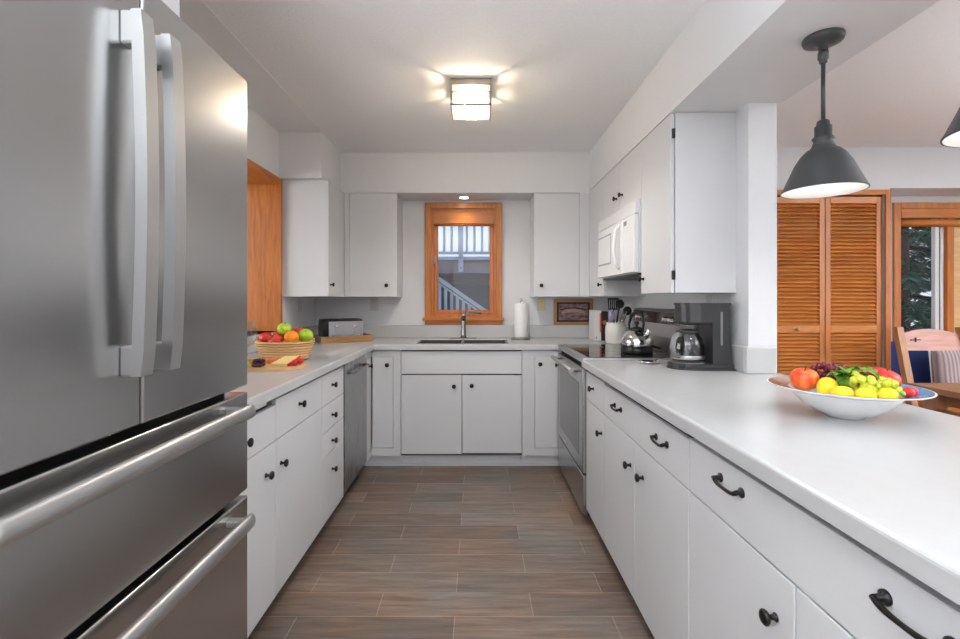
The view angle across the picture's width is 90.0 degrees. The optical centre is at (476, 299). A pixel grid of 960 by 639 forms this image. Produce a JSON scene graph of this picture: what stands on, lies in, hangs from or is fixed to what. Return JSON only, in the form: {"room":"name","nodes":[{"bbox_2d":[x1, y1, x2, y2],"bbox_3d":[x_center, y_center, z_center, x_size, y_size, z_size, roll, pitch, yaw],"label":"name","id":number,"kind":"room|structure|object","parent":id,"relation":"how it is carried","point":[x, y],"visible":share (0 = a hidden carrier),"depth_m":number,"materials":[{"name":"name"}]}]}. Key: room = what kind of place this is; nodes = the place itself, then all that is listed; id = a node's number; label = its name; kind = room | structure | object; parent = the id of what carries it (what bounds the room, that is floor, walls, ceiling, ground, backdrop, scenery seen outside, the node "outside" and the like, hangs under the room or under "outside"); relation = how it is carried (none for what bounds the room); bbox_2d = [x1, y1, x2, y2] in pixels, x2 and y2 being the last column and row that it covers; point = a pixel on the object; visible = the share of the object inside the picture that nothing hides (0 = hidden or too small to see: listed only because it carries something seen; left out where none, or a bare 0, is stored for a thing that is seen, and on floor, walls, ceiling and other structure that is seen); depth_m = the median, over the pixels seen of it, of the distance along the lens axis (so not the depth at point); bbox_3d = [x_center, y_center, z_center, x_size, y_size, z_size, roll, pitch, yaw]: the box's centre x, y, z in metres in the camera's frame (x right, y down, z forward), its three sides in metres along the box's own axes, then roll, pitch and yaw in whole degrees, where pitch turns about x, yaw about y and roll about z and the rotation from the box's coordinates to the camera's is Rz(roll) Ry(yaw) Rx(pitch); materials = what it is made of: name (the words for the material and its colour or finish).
{"room":"kitchen","nodes":[
{"label":"kitchen","id":0,"kind":"room"},
{"bbox_2d":[247,106,314,335],"bbox_3d":[-1.570,0.025,0.585,0.340,2.430,7.170,0,0,0],"label":"wall","id":1,"kind":"structure","parent":0,"point":[262,138],"depth_m":3.28,"materials":[{"name":"paint"}]},
{"bbox_2d":[162,0,178,15],"bbox_3d":[-1.070,-0.904,0.840,0.658,0.548,0.820,0,0,0],"label":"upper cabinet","id":2,"kind":"object","parent":1,"relation":"attached to","point":[173,5],"visible":0.02,"depth_m":1.22,"materials":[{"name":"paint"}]},
{"bbox_2d":[179,0,321,131],"bbox_3d":[-1.245,-1.190,0.200,0.310,0.002,6.400,0,0,0],"label":"trim","id":3,"kind":"structure","parent":1,"relation":"attached to","point":[266,97],"depth_m":2.51,"materials":[{"name":"paint"}]},
{"bbox_2d":[247,158,280,335],"bbox_3d":[-1.572,-0.312,2.482,0.356,1.105,1.865,0,0,0],"label":"trim","id":4,"kind":"structure","parent":1,"relation":"attached to","point":[256,174],"depth_m":3.20,"materials":[{"name":"wood"}]},
{"bbox_2d":[247,179,281,330],"bbox_3d":[-1.572,-0.323,2.494,0.356,1.085,1.911,0,0,0],"label":"window frame","id":5,"kind":"structure","parent":1,"relation":"attached to","point":[264,201],"depth_m":3.42,"materials":[{"name":"wood"}]},
{"bbox_2d":[298,298,301,311],"bbox_3d":[-1.397,0.040,3.800,0.007,0.116,0.070,0,0,0],"label":"wall outlet","id":6,"kind":"object","parent":1,"relation":"attached to","point":[299,299],"visible":1,"depth_m":3.79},
{"bbox_2d":[279,132,340,189],"bbox_3d":[-1.248,-1.028,3.635,0.304,0.325,0.470,0,0,0],"label":"trim","id":7,"kind":"structure","parent":1,"relation":"attached to","point":[302,155],"depth_m":3.40,"materials":[{"name":"paint"}]},
{"bbox_2d":[282,180,344,296],"bbox_3d":[-1.217,-0.445,3.812,0.364,0.838,0.714,0,0,0],"label":"upper cabinet","id":8,"kind":"object","parent":1,"relation":"attached to","point":[313,211],"visible":1,"depth_m":3.46,"materials":[{"name":"paint"}]},
{"bbox_2d":[247,466,654,638],"bbox_3d":[0.900,1.290,0.585,9.200,0.100,7.170,0,0,0],"label":"floor","id":9,"kind":"structure","parent":0,"point":[407,552],"depth_m":2.23,"materials":[{"name":"brown wood"}]},
{"bbox_2d":[0,0,255,638],"bbox_3d":[-0.950,0.340,0.839,0.840,1.800,0.781,0,0,0],"label":"refrigerator","id":10,"kind":"object","parent":9,"relation":"on","point":[123,132],"visible":1,"depth_m":0.79,"materials":[{"name":"grey metal"}]},
{"bbox_2d":[240,401,275,637],"bbox_3d":[-1.060,0.802,1.558,0.630,0.875,0.595,0,0,0],"label":"base cabinet","id":11,"kind":"object","parent":9,"relation":"on","point":[260,491],"visible":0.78,"depth_m":1.74,"materials":[{"name":"paint"}]},
{"bbox_2d":[270,377,321,594],"bbox_3d":[-1.060,0.802,2.130,0.630,0.875,0.550,0,0,0],"label":"base cabinet","id":12,"kind":"object","parent":9,"relation":"on","point":[298,441],"visible":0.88,"depth_m":2.07,"materials":[{"name":"paint"}]},
{"bbox_2d":[319,366,342,526],"bbox_3d":[-1.060,0.802,2.603,0.630,0.875,0.395,0,0,0],"label":"base cabinet","id":13,"kind":"object","parent":9,"relation":"on","point":[332,381],"visible":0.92,"depth_m":2.56,"materials":[{"name":"paint"}]},
{"bbox_2d":[333,354,368,511],"bbox_3d":[-1.048,0.806,3.091,0.633,0.868,0.566,0,0,0],"label":"dishwasher","id":14,"kind":"object","parent":9,"relation":"on","point":[354,393],"visible":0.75,"depth_m":3.03,"materials":[{"name":"grey metal"}]},
{"bbox_2d":[366,350,401,462],"bbox_3d":[-0.969,0.802,3.766,0.823,0.875,0.768,0,0,0],"label":"base cabinet","id":15,"kind":"object","parent":9,"relation":"on","point":[384,368],"visible":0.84,"depth_m":3.53,"materials":[{"name":"paint"}]},
{"bbox_2d":[401,350,521,462],"bbox_3d":[-0.111,0.802,3.815,0.892,0.875,0.630,0,0,0],"label":"base cabinet","id":16,"kind":"object","parent":9,"relation":"on","point":[458,406],"visible":0.98,"depth_m":3.53,"materials":[{"name":"paint"}]},
{"bbox_2d":[229,325,627,407],"bbox_3d":[-0.092,0.291,2.707,2.614,0.147,2.924,0,0,0],"label":"countertop","id":17,"kind":"structure","parent":16,"relation":"on","point":[261,387],"depth_m":3.51,"materials":[{"name":"white stone"}]},
{"bbox_2d":[247,362,305,371],"bbox_3d":[-1.020,0.318,2.300,0.380,0.014,0.270,0,0,0],"label":"serving board","id":18,"kind":"object","parent":17,"relation":"on","point":[267,368],"visible":0.38,"depth_m":2.21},
{"bbox_2d":[251,358,265,366],"bbox_3d":[-1.007,0.289,2.234,0.066,0.043,0.058,0,0,0],"label":"grape bunch","id":19,"kind":"object","parent":18,"relation":"on","point":[259,362],"visible":1,"depth_m":2.21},
{"bbox_2d":[266,358,278,362],"bbox_3d":[-1.010,0.300,2.375,0.058,0.020,0.057,0,0,0],"label":"cracker","id":20,"kind":"object","parent":18,"relation":"on","point":[268,360],"visible":0.73,"depth_m":2.35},
{"bbox_2d":[271,356,300,365],"bbox_3d":[-0.922,0.293,2.309,0.101,0.035,0.121,0,0,5],"label":"cheese wedge","id":21,"kind":"object","parent":18,"relation":"on","point":[286,360],"visible":0.71,"depth_m":2.30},
{"bbox_2d":[291,359,297,365],"bbox_3d":[-0.858,0.294,2.256,0.032,0.030,0.029,0,0,0],"label":"strawberry","id":22,"kind":"object","parent":18,"relation":"on","point":[294,362],"visible":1,"depth_m":2.25,"materials":[{"name":"red plant"}]},
{"bbox_2d":[254,338,314,359],"bbox_3d":[-1.045,0.266,2.620,0.326,0.117,0.260,0,0,0],"label":"basket","id":23,"kind":"object","parent":17,"relation":"on","point":[303,349],"visible":0.88,"depth_m":2.52,"materials":[{"name":"wicker"}]},
{"bbox_2d":[259,332,271,341],"bbox_3d":[-1.140,0.208,2.604,0.073,0.071,0.073,0,0,0],"label":"apple","id":24,"kind":"object","parent":23,"relation":"in","point":[264,337],"visible":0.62,"depth_m":2.58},
{"bbox_2d":[268,334,282,341],"bbox_3d":[-1.076,0.221,2.569,0.075,0.072,0.075,0,0,0],"label":"apple","id":25,"kind":"object","parent":23,"relation":"in","point":[276,338],"visible":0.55,"depth_m":2.55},
{"bbox_2d":[277,323,291,335],"bbox_3d":[-1.048,0.158,2.619,0.075,0.072,0.075,0,0,0],"label":"apple","id":26,"kind":"object","parent":23,"relation":"in","point":[282,328],"visible":0.84,"depth_m":2.59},
{"bbox_2d":[284,330,298,341],"bbox_3d":[-0.993,0.199,2.575,0.076,0.080,0.076,0,0,0],"label":"orange","id":27,"kind":"object","parent":23,"relation":"in","point":[290,336],"visible":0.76,"depth_m":2.55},
{"bbox_2d":[293,327,302,332],"bbox_3d":[-0.995,0.178,2.685,0.068,0.066,0.068,0,0,0],"label":"apple","id":28,"kind":"object","parent":23,"relation":"in","point":[297,329],"visible":0.35,"depth_m":2.66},
{"bbox_2d":[298,329,312,341],"bbox_3d":[-0.940,0.197,2.639,0.080,0.076,0.078,0,0,0],"label":"apple","id":29,"kind":"object","parent":23,"relation":"in","point":[304,334],"visible":0.85,"depth_m":2.62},
{"bbox_2d":[313,333,372,343],"bbox_3d":[-1.055,0.300,3.800,0.400,0.050,0.280,0,0,-30],"label":"serving tray","id":30,"kind":"object","parent":17,"relation":"on","point":[365,337],"visible":0.83,"depth_m":3.68,"materials":[{"name":"brown wood"}]},
{"bbox_2d":[318,318,362,336],"bbox_3d":[-1.068,0.231,3.788,0.310,0.166,0.217,0,0,-30],"label":"toaster","id":31,"kind":"object","parent":30,"relation":"on","point":[343,326],"visible":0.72,"depth_m":3.71,"materials":[{"name":"silver plastic"}]},
{"bbox_2d":[417,340,507,343],"bbox_3d":[-0.105,0.436,3.795,0.696,0.208,0.386,0,0,0],"label":"sink","id":32,"kind":"object","parent":17,"relation":"in","point":[421,341],"visible":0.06,"depth_m":3.98,"materials":[{"name":"silver metal"}]},
{"bbox_2d":[450,310,476,338],"bbox_3d":[-0.110,0.205,3.968,0.230,0.241,0.236,0,0,0],"label":"faucet","id":33,"kind":"object","parent":17,"relation":"on","point":[463,316],"visible":1,"depth_m":4.04,"materials":[{"name":"metal"}]},
{"bbox_2d":[511,298,530,339],"bbox_3d":[0.370,0.155,3.990,0.164,0.340,0.164,0,0,0],"label":"paper towel holder","id":34,"kind":"object","parent":17,"relation":"on","point":[521,300],"visible":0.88,"depth_m":3.96,"materials":[{"name":"silver metal"}]},
{"bbox_2d":[514,303,527,337],"bbox_3d":[0.370,0.168,3.990,0.110,0.280,0.110,0,0,0],"label":"paper towel roll","id":35,"kind":"object","parent":34,"relation":"on","point":[520,309],"visible":1,"depth_m":3.94,"materials":[{"name":"paper"}]},
{"bbox_2d":[553,299,592,324],"bbox_3d":[0.839,0.104,4.159,0.341,0.224,0.018,0,0,0],"label":"framed picture","id":36,"kind":"object","parent":17,"relation":"on","point":[565,311],"visible":0.91,"depth_m":4.16,"materials":[{"name":"brown wood"}]},
{"bbox_2d":[559,304,587,319],"bbox_3d":[0.839,0.104,4.157,0.251,0.141,0.002,0,0,0],"label":"print","id":37,"kind":"object","parent":36,"relation":"attached to","point":[566,311],"depth_m":4.16,"materials":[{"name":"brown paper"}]},
{"bbox_2d":[589,310,600,340],"bbox_3d":[0.973,0.204,3.939,0.055,0.243,0.181,0,0,0],"label":"book","id":38,"kind":"object","parent":17,"relation":"on","point":[594,315],"visible":1,"depth_m":3.85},
{"bbox_2d":[601,311,607,340],"bbox_3d":[1.028,0.209,3.934,0.053,0.233,0.171,0,0,0],"label":"book","id":39,"kind":"object","parent":17,"relation":"on","point":[604,314],"visible":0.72,"depth_m":3.85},
{"bbox_2d":[605,322,626,343],"bbox_3d":[1.045,0.246,3.600,0.159,0.158,0.159,0,0,0],"label":"utensil crock","id":40,"kind":"object","parent":17,"relation":"on","point":[614,332],"visible":0.86,"depth_m":3.54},
{"bbox_2d":[609,309,614,322],"bbox_3d":[1.006,0.185,3.568,0.040,0.231,0.032,0,0,-37],"label":"spoonula","id":41,"kind":"object","parent":40,"relation":"in","point":[611,312],"visible":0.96,"depth_m":3.56,"materials":[{"name":"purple plastic"}]},
{"bbox_2d":[608,298,618,322],"bbox_3d":[1.034,0.143,3.621,0.084,0.315,0.022,0,0,0],"label":"slotted turner","id":42,"kind":"object","parent":40,"relation":"in","point":[616,300],"visible":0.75,"depth_m":3.62,"materials":[{"name":"black plastic"}]},
{"bbox_2d":[616,300,623,322],"bbox_3d":[1.080,0.149,3.659,0.095,0.305,0.032,0,0,-11],"label":"ladle","id":43,"kind":"object","parent":40,"relation":"in","point":[621,302],"visible":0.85,"depth_m":3.65,"materials":[{"name":"black plastic"}]},
{"bbox_2d":[623,306,631,322],"bbox_3d":[1.106,0.174,3.599,0.121,0.254,0.031,0,0,0],"label":"serving spoon","id":44,"kind":"object","parent":40,"relation":"in","point":[629,311],"visible":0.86,"depth_m":3.59,"materials":[{"name":"black plastic"}]},
{"bbox_2d":[364,463,558,465],"bbox_3d":[-0.092,1.231,3.591,1.495,0.018,0.017,0,0,0],"label":"baseboard","id":45,"kind":"structure","parent":9,"relation":"on","point":[365,464],"depth_m":3.58,"materials":[{"name":"paint"}]},
{"bbox_2d":[521,350,561,462],"bbox_3d":[0.767,0.802,3.804,0.865,0.875,0.692,0,0,0],"label":"base cabinet","id":46,"kind":"object","parent":9,"relation":"on","point":[540,434],"visible":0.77,"depth_m":3.53,"materials":[{"name":"paint"}]},
{"bbox_2d":[586,371,608,542],"bbox_3d":[0.887,0.802,2.447,0.630,0.875,0.373,0,0,0],"label":"base cabinet","id":47,"kind":"object","parent":9,"relation":"on","point":[595,386],"visible":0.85,"depth_m":2.43,"materials":[{"name":"paint"}]},
{"bbox_2d":[551,308,694,522],"bbox_3d":[0.864,0.647,3.047,0.672,1.185,0.818,0,0,0],"label":"range","id":48,"kind":"object","parent":9,"relation":"on","point":[572,398],"visible":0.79,"depth_m":2.88,"materials":[{"name":"grey metal"}]},
{"bbox_2d":[563,344,669,357],"bbox_3d":[0.869,0.318,3.047,0.493,0.004,0.778,0,0,0],"label":"cooktop","id":49,"kind":"object","parent":48,"relation":"in","point":[585,350],"depth_m":2.90,"materials":[{"name":"black glass"}]},
{"bbox_2d":[620,310,653,354],"bbox_3d":[0.955,0.187,2.860,0.189,0.257,0.189,0,0,25],"label":"kettle","id":50,"kind":"object","parent":48,"relation":"on","point":[637,341],"visible":1,"depth_m":2.79,"materials":[{"name":"silver metal"}]},
{"bbox_2d":[605,384,693,638],"bbox_3d":[0.887,0.802,1.811,0.630,0.875,0.900,0,0,0],"label":"base cabinet","id":51,"kind":"object","parent":9,"relation":"on","point":[647,490],"visible":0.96,"depth_m":1.69,"materials":[{"name":"paint"}]},
{"bbox_2d":[689,438,959,638],"bbox_3d":[0.887,0.802,0.895,0.630,0.875,0.931,0,0,0],"label":"base cabinet","id":52,"kind":"object","parent":9,"relation":"on","point":[763,565],"visible":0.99,"depth_m":0.95,"materials":[{"name":"paint"}]},
{"bbox_2d":[582,338,959,605],"bbox_3d":[0.966,0.287,1.520,0.778,0.155,2.229,0,0,0],"label":"countertop","id":53,"kind":"structure","parent":52,"relation":"on","point":[889,481],"depth_m":1.04,"materials":[{"name":"white stone"}]},
{"bbox_2d":[638,357,664,363],"bbox_3d":[0.914,0.316,2.518,0.096,0.019,0.214,0,0,35],"label":"spoon rest","id":54,"kind":"object","parent":53,"relation":"on","point":[655,360],"visible":1,"depth_m":2.49,"materials":[{"name":"silver metal"}]},
{"bbox_2d":[666,303,735,370],"bbox_3d":[1.056,0.169,2.305,0.276,0.312,0.200,0,0,0],"label":"coffee maker","id":55,"kind":"object","parent":53,"relation":"on","point":[712,320],"visible":0.96,"depth_m":2.22,"materials":[{"name":"grey plastic"}]},
{"bbox_2d":[670,329,704,359],"bbox_3d":[0.999,0.215,2.273,0.155,0.154,0.225,0,0,23],"label":"carafe","id":56,"kind":"object","parent":55,"relation":"on","point":[682,356],"visible":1,"depth_m":2.24,"materials":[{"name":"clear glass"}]},
{"bbox_2d":[766,375,937,419],"bbox_3d":[1.029,0.282,1.341,0.375,0.087,0.375,0,0,0],"label":"fruit bowl","id":57,"kind":"object","parent":53,"relation":"on","point":[836,406],"visible":0.7,"depth_m":1.26,"materials":[{"name":"white ceramic"}]},
{"bbox_2d":[789,366,819,390],"bbox_3d":[0.955,0.226,1.398,0.074,0.072,0.074,0,0,0],"label":"apple","id":58,"kind":"object","parent":57,"relation":"on","point":[805,379],"visible":0.97,"depth_m":1.38,"materials":[{"name":"food"}]},
{"bbox_2d":[816,376,838,393],"bbox_3d":[0.978,0.245,1.337,0.052,0.065,0.052,0,0,0],"label":"lemon","id":59,"kind":"object","parent":57,"relation":"in","point":[825,385],"visible":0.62,"depth_m":1.32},
{"bbox_2d":[810,362,845,385],"bbox_3d":[1.046,0.225,1.429,0.085,0.080,0.062,0,0,36],"label":"grape bunch","id":60,"kind":"object","parent":57,"relation":"on","point":[827,367],"visible":0.44,"depth_m":1.43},
{"bbox_2d":[831,386,854,395],"bbox_3d":[0.970,0.246,1.271,0.047,0.037,0.040,0,0,0],"label":"lemon","id":61,"kind":"object","parent":57,"relation":"on","point":[838,390],"visible":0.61,"depth_m":1.26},
{"bbox_2d":[768,375,934,398],"bbox_3d":[1.029,0.244,1.341,0.366,0.011,0.366,0,0,0],"label":"bowl rim","id":62,"kind":"object","parent":57,"relation":"on","point":[780,381],"depth_m":1.28,"materials":[{"name":"ceramic"}]},
{"bbox_2d":[855,387,877,397],"bbox_3d":[1.012,0.246,1.246,0.047,0.037,0.039,0,0,0],"label":"lemon","id":63,"kind":"object","parent":57,"relation":"in","point":[861,392],"visible":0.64,"depth_m":1.24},
{"bbox_2d":[849,371,902,395],"bbox_3d":[1.054,0.227,1.268,0.109,0.068,0.058,0,0,38],"label":"grape bunch","id":64,"kind":"object","parent":57,"relation":"on","point":[857,381],"visible":0.69,"depth_m":1.26,"materials":[{"name":"food"}]},
{"bbox_2d":[826,365,879,387],"bbox_3d":[1.044,0.212,1.333,0.119,0.066,0.124,0,0,37],"label":"leafy greens","id":65,"kind":"object","parent":64,"relation":"on","point":[842,376],"visible":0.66,"depth_m":1.33,"materials":[{"name":"green plant"}]},
{"bbox_2d":[865,365,901,386],"bbox_3d":[1.119,0.218,1.322,0.082,0.080,0.081,0,0,0],"label":"apple","id":66,"kind":"object","parent":57,"relation":"in","point":[883,372],"visible":0.38,"depth_m":1.30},
{"bbox_2d":[877,388,898,398],"bbox_3d":[1.058,0.244,1.234,0.048,0.036,0.036,0,0,0],"label":"lemon","id":67,"kind":"object","parent":57,"relation":"in","point":[888,393],"visible":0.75,"depth_m":1.22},
{"bbox_2d":[900,387,914,397],"bbox_3d":[1.105,0.238,1.234,0.036,0.028,0.028,0,0,0],"label":"strawberry","id":68,"kind":"object","parent":57,"relation":"on","point":[907,391],"visible":0.98,"depth_m":1.22,"materials":[{"name":"red plant"}]},
{"bbox_2d":[892,327,959,406],"bbox_3d":[3.210,0.715,3.144,0.500,1.050,0.569,0,0,0],"label":"dining chair","id":69,"kind":"object","parent":9,"relation":"on","point":[918,339],"visible":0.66,"depth_m":3.38,"materials":[{"name":"brown wood"}]},
{"bbox_2d":[903,401,959,412],"bbox_3d":[4.210,1.015,3.760,1.980,0.450,0.520,0,0,0],"label":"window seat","id":70,"kind":"object","parent":9,"relation":"on","point":[920,403],"visible":0.02,"depth_m":3.53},
{"bbox_2d":[891,341,930,382],"bbox_3d":[3.475,0.559,3.923,0.460,0.458,0.139,0,0,0],"label":"cushion","id":71,"kind":"object","parent":70,"relation":"on","point":[919,360],"visible":0.25,"depth_m":3.87,"materials":[{"name":"blue fabric"}]},
{"bbox_2d":[931,351,959,382],"bbox_3d":[3.750,0.574,3.701,0.460,0.428,0.156,0,0,0],"label":"cushion","id":72,"kind":"object","parent":70,"relation":"on","point":[945,365],"visible":0.56,"depth_m":3.66,"materials":[{"name":"fabric"}]},
{"bbox_2d":[908,383,959,416],"bbox_3d":[3.225,0.865,2.295,1.350,0.750,1.090,0,0,0],"label":"dining table","id":73,"kind":"object","parent":9,"relation":"on","point":[948,393],"visible":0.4,"depth_m":2.72,"materials":[{"name":"brown wood"}]},
{"bbox_2d":[315,200,615,324],"bbox_3d":[-1.179,0.025,4.245,5.042,2.430,0.150,0,0,0],"label":"wall","id":74,"kind":"structure","parent":0,"point":[409,309],"depth_m":4.17,"materials":[{"name":"paint"}]},
{"bbox_2d":[370,297,377,310],"bbox_3d":[-0.888,0.035,4.167,0.070,0.116,0.007,0,0,0],"label":"wall outlet","id":75,"kind":"object","parent":74,"relation":"attached to","point":[373,300],"visible":1,"depth_m":4.17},
{"bbox_2d":[345,193,402,296],"bbox_3d":[-0.852,-0.445,4.002,0.422,0.838,0.334,0,0,0],"label":"upper cabinet","id":76,"kind":"object","parent":74,"relation":"attached to","point":[373,221],"visible":1,"depth_m":3.87,"materials":[{"name":"paint"}]},
{"bbox_2d":[422,203,503,324],"bbox_3d":[-0.114,-0.314,4.184,0.703,1.059,0.171,0,0,0],"label":"window","id":77,"kind":"structure","parent":74,"relation":"in","point":[436,214],"depth_m":4.16,"materials":[{"name":"orange wood"}]},
{"bbox_2d":[434,212,493,225],"bbox_3d":[-0.110,-0.703,4.178,0.524,0.124,0.040,0,0,0],"label":"blind","id":78,"kind":"object","parent":77,"relation":"attached to","point":[440,218],"depth_m":4.16,"materials":[{"name":"wood"}]},
{"bbox_2d":[341,152,589,199],"bbox_3d":[-0.092,-1.028,4.020,2.615,0.325,0.300,0,0,0],"label":"soffit","id":79,"kind":"structure","parent":74,"relation":"attached to","point":[410,175],"depth_m":3.87,"materials":[{"name":"paint"}]},
{"bbox_2d":[538,297,545,310],"bbox_3d":[0.565,0.035,4.167,0.070,0.116,0.007,0,0,0],"label":"wall outlet","id":80,"kind":"object","parent":74,"relation":"attached to","point":[541,300],"visible":1,"depth_m":4.17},
{"bbox_2d":[530,193,588,296],"bbox_3d":[0.687,-0.445,4.002,0.445,0.838,0.334,0,0,0],"label":"upper cabinet","id":81,"kind":"object","parent":74,"relation":"attached to","point":[559,222],"visible":1,"depth_m":3.87,"materials":[{"name":"paint"}]},
{"bbox_2d":[202,0,959,151],"bbox_3d":[0.975,-1.240,0.585,9.350,0.100,7.470,0,0,0],"label":"ceiling","id":82,"kind":"structure","parent":0,"point":[371,75],"depth_m":2.49,"materials":[{"name":"paint"}]},
{"bbox_2d":[450,78,490,119],"bbox_3d":[-0.030,-1.113,2.680,0.220,0.154,0.220,0,0,0],"label":"ceiling light","id":83,"kind":"object","parent":82,"relation":"attached to","point":[462,90],"visible":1,"depth_m":2.62,"materials":[{"name":"white glass"}]},
{"bbox_2d":[780,27,869,198],"bbox_3d":[1.160,-0.622,1.606,0.244,0.516,0.244,0,0,0],"label":"pendant lamp","id":84,"kind":"object","parent":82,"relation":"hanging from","point":[827,169],"visible":1,"depth_m":1.58,"materials":[{"name":"metal"}]},
{"bbox_2d":[811,119,836,148],"bbox_3d":[1.160,-0.552,1.606,0.084,0.100,0.084,0,0,0],"label":"socket","id":85,"kind":"object","parent":84,"relation":"attached to","point":[823,138],"depth_m":1.58,"materials":[{"name":"metal"}]},
{"bbox_2d":[940,107,959,147],"bbox_3d":[1.160,-0.622,1.026,0.244,0.516,0.244,0,0,0],"label":"pendant lamp","id":86,"kind":"object","parent":82,"relation":"hanging from","point":[951,138],"visible":1,"depth_m":1.09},
{"bbox_2d":[616,103,776,372],"bbox_3d":[1.278,0.025,3.157,0.127,2.430,2.026,0,0,0],"label":"wall","id":87,"kind":"structure","parent":0,"point":[753,307],"depth_m":2.14,"materials":[{"name":"paint"}]},
{"bbox_2d":[247,325,627,353],"bbox_3d":[-0.092,0.272,2.709,2.614,0.108,2.919,0,0,0],"label":"backsplash","id":88,"kind":"structure","parent":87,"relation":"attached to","point":[378,331],"depth_m":4.15,"materials":[{"name":"white stone"}]},
{"bbox_2d":[589,179,645,296],"bbox_3d":[1.047,-0.453,3.808,0.334,0.849,0.721,0,0,0],"label":"upper cabinet","id":89,"kind":"object","parent":87,"relation":"attached to","point":[598,287],"visible":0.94,"depth_m":3.61,"materials":[{"name":"paint"}]},
{"bbox_2d":[603,142,640,219],"bbox_3d":[1.047,-0.719,3.050,0.334,0.318,0.792,0,0,0],"label":"upper cabinet","id":90,"kind":"object","parent":87,"relation":"attached to","point":[622,184],"visible":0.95,"depth_m":2.97,"materials":[{"name":"paint"}]},
{"bbox_2d":[598,200,640,279],"bbox_3d":[1.020,-0.348,3.052,0.387,0.417,0.780,0,0,0],"label":"microwave","id":91,"kind":"object","parent":90,"relation":"attached to","point":[619,237],"visible":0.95,"depth_m":2.91,"materials":[{"name":"white plastic"}]},
{"bbox_2d":[638,112,735,293],"bbox_3d":[1.047,-0.456,2.446,0.334,0.844,0.412,0,0,0],"label":"upper cabinet","id":92,"kind":"object","parent":87,"relation":"attached to","point":[688,161],"visible":1,"depth_m":2.25,"materials":[{"name":"paint"}]},
{"bbox_2d":[706,295,712,302],"bbox_3d":[1.212,0.030,2.500,0.007,0.116,0.070,0,0,0],"label":"wall outlet","id":93,"kind":"object","parent":87,"relation":"attached to","point":[709,298],"visible":0.44,"depth_m":2.49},
{"bbox_2d":[695,338,775,373],"bbox_3d":[1.260,0.268,2.377,0.130,0.116,0.514,0,0,0],"label":"backsplash","id":94,"kind":"structure","parent":87,"relation":"attached to","point":[749,360],"depth_m":2.12,"materials":[{"name":"white stone"}]},
{"bbox_2d":[589,0,939,190],"bbox_3d":[1.136,-1.035,0.435,0.452,0.310,6.870,0,0,0],"label":"ceiling beam","id":95,"kind":"structure","parent":87,"relation":"attached to","point":[731,55],"depth_m":1.85,"materials":[{"name":"paint"}]},
{"bbox_2d":[777,147,959,367],"bbox_3d":[3.421,0.025,3.930,4.158,2.430,0.400,0,0,0],"label":"wall","id":96,"kind":"structure","parent":0,"point":[904,171],"depth_m":3.73,"materials":[{"name":"paint"}]},
{"bbox_2d":[777,195,882,375],"bbox_3d":[2.717,0.199,3.744,0.895,2.042,0.072,0,0,0],"label":"door","id":97,"kind":"structure","parent":96,"relation":"in","point":[828,313],"depth_m":3.75,"materials":[{"name":"brown wood"}]},
{"bbox_2d":[777,190,885,194],"bbox_3d":[2.717,-0.834,3.721,0.898,0.042,0.018,0,0,0],"label":"trim","id":98,"kind":"structure","parent":96,"relation":"attached to","point":[863,192],"depth_m":3.71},
{"bbox_2d":[884,190,890,369],"bbox_3d":[2.716,0.193,3.721,0.983,2.095,0.018,0,0,0],"label":"trim","id":99,"kind":"structure","parent":96,"relation":"attached to","point":[887,198],"depth_m":3.71,"materials":[{"name":"wood"}]},
{"bbox_2d":[891,196,959,382],"bbox_3d":[4.356,0.025,4.100,2.287,2.430,0.140,0,0,0],"label":"wall","id":100,"kind":"structure","parent":0,"point":[893,198],"depth_m":4.03,"materials":[{"name":"paint"}]},
{"bbox_2d":[892,202,959,340],"bbox_3d":[4.145,-0.203,4.058,1.350,1.225,0.145,0,0,0],"label":"window","id":101,"kind":"structure","parent":100,"relation":"in","point":[943,218],"depth_m":4.02,"materials":[{"name":"brown wood"}]},
{"bbox_2d":[901,209,959,226],"bbox_3d":[4.149,-0.689,4.030,1.202,0.152,0.064,0,0,0],"label":"blind","id":102,"kind":"object","parent":101,"relation":"attached to","point":[909,217],"depth_m":4.01,"materials":[{"name":"wood"}]},
{"label":"outside","id":103,"kind":"structure","parent":0,"visible":0},
{"bbox_3d":[4.000,1.540,11.165,24.000,0.100,13.670,0,0,0],"label":"ground","id":104,"kind":"structure","parent":103,"visible":0},
{"bbox_2d":[438,276,485,309],"bbox_3d":[-0.181,0.527,6.420,1.025,1.926,0.960,0,0,0],"label":"stairs","id":105,"kind":"structure","parent":104,"relation":"on","point":[442,281],"depth_m":5.98,"materials":[{"name":"wood"}]},
{"bbox_2d":[438,274,489,309],"bbox_3d":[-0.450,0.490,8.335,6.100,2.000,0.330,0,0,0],"label":"house","id":106,"kind":"structure","parent":104,"relation":"on","point":[476,287],"depth_m":8.20,"materials":[{"name":"grey"}]},
{"bbox_2d":[438,226,489,273],"bbox_3d":[-0.300,-1.005,7.556,5.400,1.222,1.208,0,0,0],"label":"deck","id":107,"kind":"object","parent":106,"relation":"attached to","point":[460,264],"visible":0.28,"depth_m":7.03,"materials":[{"name":"wood"}]},
{"bbox_2d":[901,227,930,331],"bbox_3d":[5.510,-1.235,6.121,2.371,5.450,2.170,0,0,0],"label":"conifer tree","id":108,"kind":"object","parent":104,"relation":"on","point":[911,274],"visible":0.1,"depth_m":6.03,"materials":[{"name":"green plant"}]},
{"bbox_2d":[909,228,930,329],"bbox_3d":[7.975,-1.635,7.609,2.869,6.250,2.756,0,0,-36],"label":"conifer tree","id":109,"kind":"object","parent":104,"relation":"on","point":[915,326],"visible":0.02,"depth_m":7.93,"materials":[{"name":"green plant"}]},
{"bbox_2d":[909,237,930,328],"bbox_3d":[11.098,-2.884,12.945,4.280,8.751,3.900,0,0,0],"label":"conifer tree","id":110,"kind":"object","parent":104,"relation":"on","point":[911,240],"visible":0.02,"depth_m":12.45,"materials":[{"name":"green plant"}]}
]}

